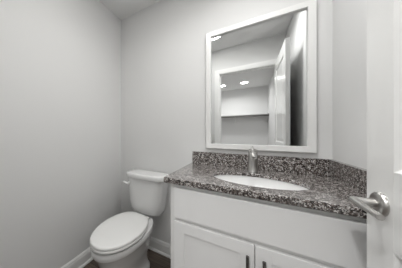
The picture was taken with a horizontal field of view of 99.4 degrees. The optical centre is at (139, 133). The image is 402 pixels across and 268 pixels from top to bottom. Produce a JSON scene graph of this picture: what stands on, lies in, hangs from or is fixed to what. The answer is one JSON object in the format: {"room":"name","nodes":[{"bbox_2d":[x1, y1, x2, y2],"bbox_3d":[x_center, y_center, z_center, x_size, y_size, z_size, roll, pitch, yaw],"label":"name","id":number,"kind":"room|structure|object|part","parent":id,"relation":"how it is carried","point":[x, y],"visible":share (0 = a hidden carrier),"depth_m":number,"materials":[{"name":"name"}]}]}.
{"room":"bathroom","nodes":[
{"label":"bathroom","id":0,"kind":"room"},
{"bbox_2d":[0,0,120,267],"bbox_3d":[-0.631,-0.075,1.314,0.100,2.460,1.350,0,0,34],"label":"wall","id":1,"kind":"structure","parent":0,"point":[60,60],"depth_m":1.23,"materials":[{"name":"white paint"}]},
{"bbox_2d":[61,247,92,267],"bbox_3d":[-0.580,1.096,1.280,0.024,0.118,1.301,0,0,34],"label":"baseboard","id":2,"kind":"structure","parent":1,"relation":"attached to","point":[80,261],"depth_m":1.39,"materials":[{"name":"white paint"}]},
{"bbox_2d":[83,249,170,267],"bbox_3d":[-0.692,1.195,-0.291,2.070,0.080,4.350,0,0,34],"label":"floor","id":3,"kind":"structure","parent":0,"point":[156,260],"depth_m":1.46,"materials":[{"name":"brown wood"}]},
{"bbox_2d":[90,169,168,267],"bbox_3d":[-0.080,0.760,1.305,0.398,0.789,0.730,0,0,34],"label":"toilet","id":4,"kind":"object","parent":3,"relation":"on","point":[122,240],"visible":0.98,"depth_m":1.25,"materials":[{"name":"white ceramic"}]},
{"bbox_3d":[-0.145,0.708,1.217,0.340,0.022,0.511,0,0,34],"label":"seat lid","id":5,"kind":"part","parent":4,"relation":"part of","materials":[{"name":"plastic"}]},
{"bbox_3d":[-0.145,0.730,1.217,0.342,0.018,0.511,0,0,34],"label":"seat","id":6,"kind":"part","parent":4,"relation":"part of","materials":[{"name":"plastic"}]},
{"bbox_3d":[-0.118,0.953,1.256,0.340,0.405,0.602,0,0,34],"label":"bowl","id":7,"kind":"part","parent":4,"relation":"part of","materials":[{"name":"white ceramic"}]},
{"bbox_3d":[0.064,0.389,1.522,0.398,0.045,0.211,0,0,34],"label":"tank lid","id":8,"kind":"part","parent":4,"relation":"part of","materials":[{"name":"white ceramic"}]},
{"bbox_3d":[0.066,0.575,1.524,0.376,0.324,0.192,0,0,34],"label":"tank","id":9,"kind":"part","parent":4,"relation":"part of","materials":[{"name":"white ceramic"}]},
{"bbox_2d":[171,184,366,267],"bbox_3d":[0.643,0.718,0.925,0.791,0.874,0.586,0,0,34],"label":"vanity cabinet","id":10,"kind":"object","parent":3,"relation":"on","point":[210,229],"visible":0.79,"depth_m":0.70,"materials":[{"name":"white paint"}]},
{"bbox_3d":[0.352,0.759,0.815,0.370,0.542,0.018,0,0,34],"label":"door","id":11,"kind":"part","parent":10,"relation":"part of","materials":[{"name":"white paint"}]},
{"bbox_3d":[0.472,0.593,0.706,0.012,0.125,0.032,0,0,34],"label":"handle","id":12,"kind":"part","parent":10,"relation":"part of","materials":[{"name":"grey metal"}]},
{"bbox_2d":[164,151,366,218],"bbox_3d":[0.636,0.214,0.942,0.822,0.131,0.566,0,0,34],"label":"countertop","id":13,"kind":"structure","parent":10,"relation":"on","point":[329,183],"depth_m":0.84,"materials":[{"name":"grey stone"}]},
{"bbox_2d":[247,146,258,172],"bbox_3d":[0.713,0.166,1.015,0.060,0.166,0.191,0,0,34],"label":"faucet","id":14,"kind":"object","parent":13,"relation":"on","point":[252,153],"visible":1,"depth_m":1.03,"materials":[{"name":"silver metal"}]},
{"bbox_3d":[0.747,0.103,1.066,0.049,0.040,0.070,0,0,34],"label":"lever","id":15,"kind":"part","parent":14,"relation":"part of","materials":[{"name":"silver metal"}]},
{"bbox_3d":[0.702,0.134,0.999,0.040,0.046,0.151,0,0,34],"label":"spout","id":16,"kind":"part","parent":14,"relation":"part of","materials":[{"name":"silver metal"}]},
{"bbox_2d":[214,175,307,189],"bbox_3d":[0.629,0.338,0.882,0.468,0.140,0.334,0,0,34],"label":"oval sink","id":17,"kind":"object","parent":13,"relation":"in","point":[244,180],"visible":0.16,"depth_m":0.98,"materials":[{"name":"white ceramic"}]},
{"bbox_3d":[0.666,0.759,0.607,0.377,0.542,0.018,0,0,34],"label":"door","id":18,"kind":"part","parent":10,"relation":"part of","materials":[{"name":"white paint"}]},
{"bbox_2d":[99,0,159,19],"bbox_3d":[-0.692,-1.345,-0.291,2.070,0.080,4.350,0,0,34],"label":"ceiling","id":19,"kind":"structure","parent":0,"point":[122,9],"depth_m":1.64,"materials":[{"name":"white paint"}]},
{"bbox_2d":[121,0,331,243],"bbox_3d":[0.488,-0.075,1.441,1.823,2.460,0.100,0,0,34],"label":"wall","id":20,"kind":"structure","parent":0,"point":[163,44],"depth_m":1.49,"materials":[{"name":"white paint"}]},
{"bbox_2d":[148,237,170,258],"bbox_3d":[0.122,1.096,1.610,0.827,0.118,0.024,0,0,34],"label":"baseboard","id":21,"kind":"structure","parent":20,"relation":"attached to","point":[163,248],"depth_m":1.56,"materials":[{"name":"white paint"}]},
{"bbox_2d":[206,0,316,152],"bbox_3d":[0.808,-0.352,1.152,0.630,0.935,0.026,0,0,34],"label":"framed mirror","id":22,"kind":"object","parent":20,"relation":"attached to","point":[261,71],"visible":0.95,"depth_m":1.11,"materials":[{"name":"white paint"}]},
{"bbox_2d":[192,151,332,175],"bbox_3d":[0.792,0.199,1.165,0.810,0.100,0.020,0,0,34],"label":"backsplash","id":23,"kind":"structure","parent":20,"relation":"attached to","point":[311,166],"depth_m":1.09,"materials":[{"name":"stone"}]},
{"bbox_2d":[332,0,366,168],"bbox_3d":[0.804,-0.075,0.360,0.100,2.460,1.350,0,0,34],"label":"wall","id":24,"kind":"structure","parent":0,"point":[349,17],"depth_m":0.78,"materials":[{"name":"white paint"}]},
{"bbox_3d":[-0.297,-0.075,0.215,1.873,2.460,0.110,0,0,34],"label":"wall","id":25,"kind":"structure","parent":0,"visible":0},
{"bbox_2d":[348,0,401,267],"bbox_3d":[0.507,0.116,0.183,0.151,2.054,0.714,0,0,34],"label":"door","id":26,"kind":"structure","parent":25,"relation":"in","point":[382,204],"depth_m":0.43,"materials":[{"name":"white paint"}]},
{"bbox_3d":[0.608,0.190,0.419,0.058,0.064,0.143,0,0,34],"label":"handle","id":27,"kind":"part","parent":26,"relation":"part of","materials":[{"name":"silver metal"}]}
]}

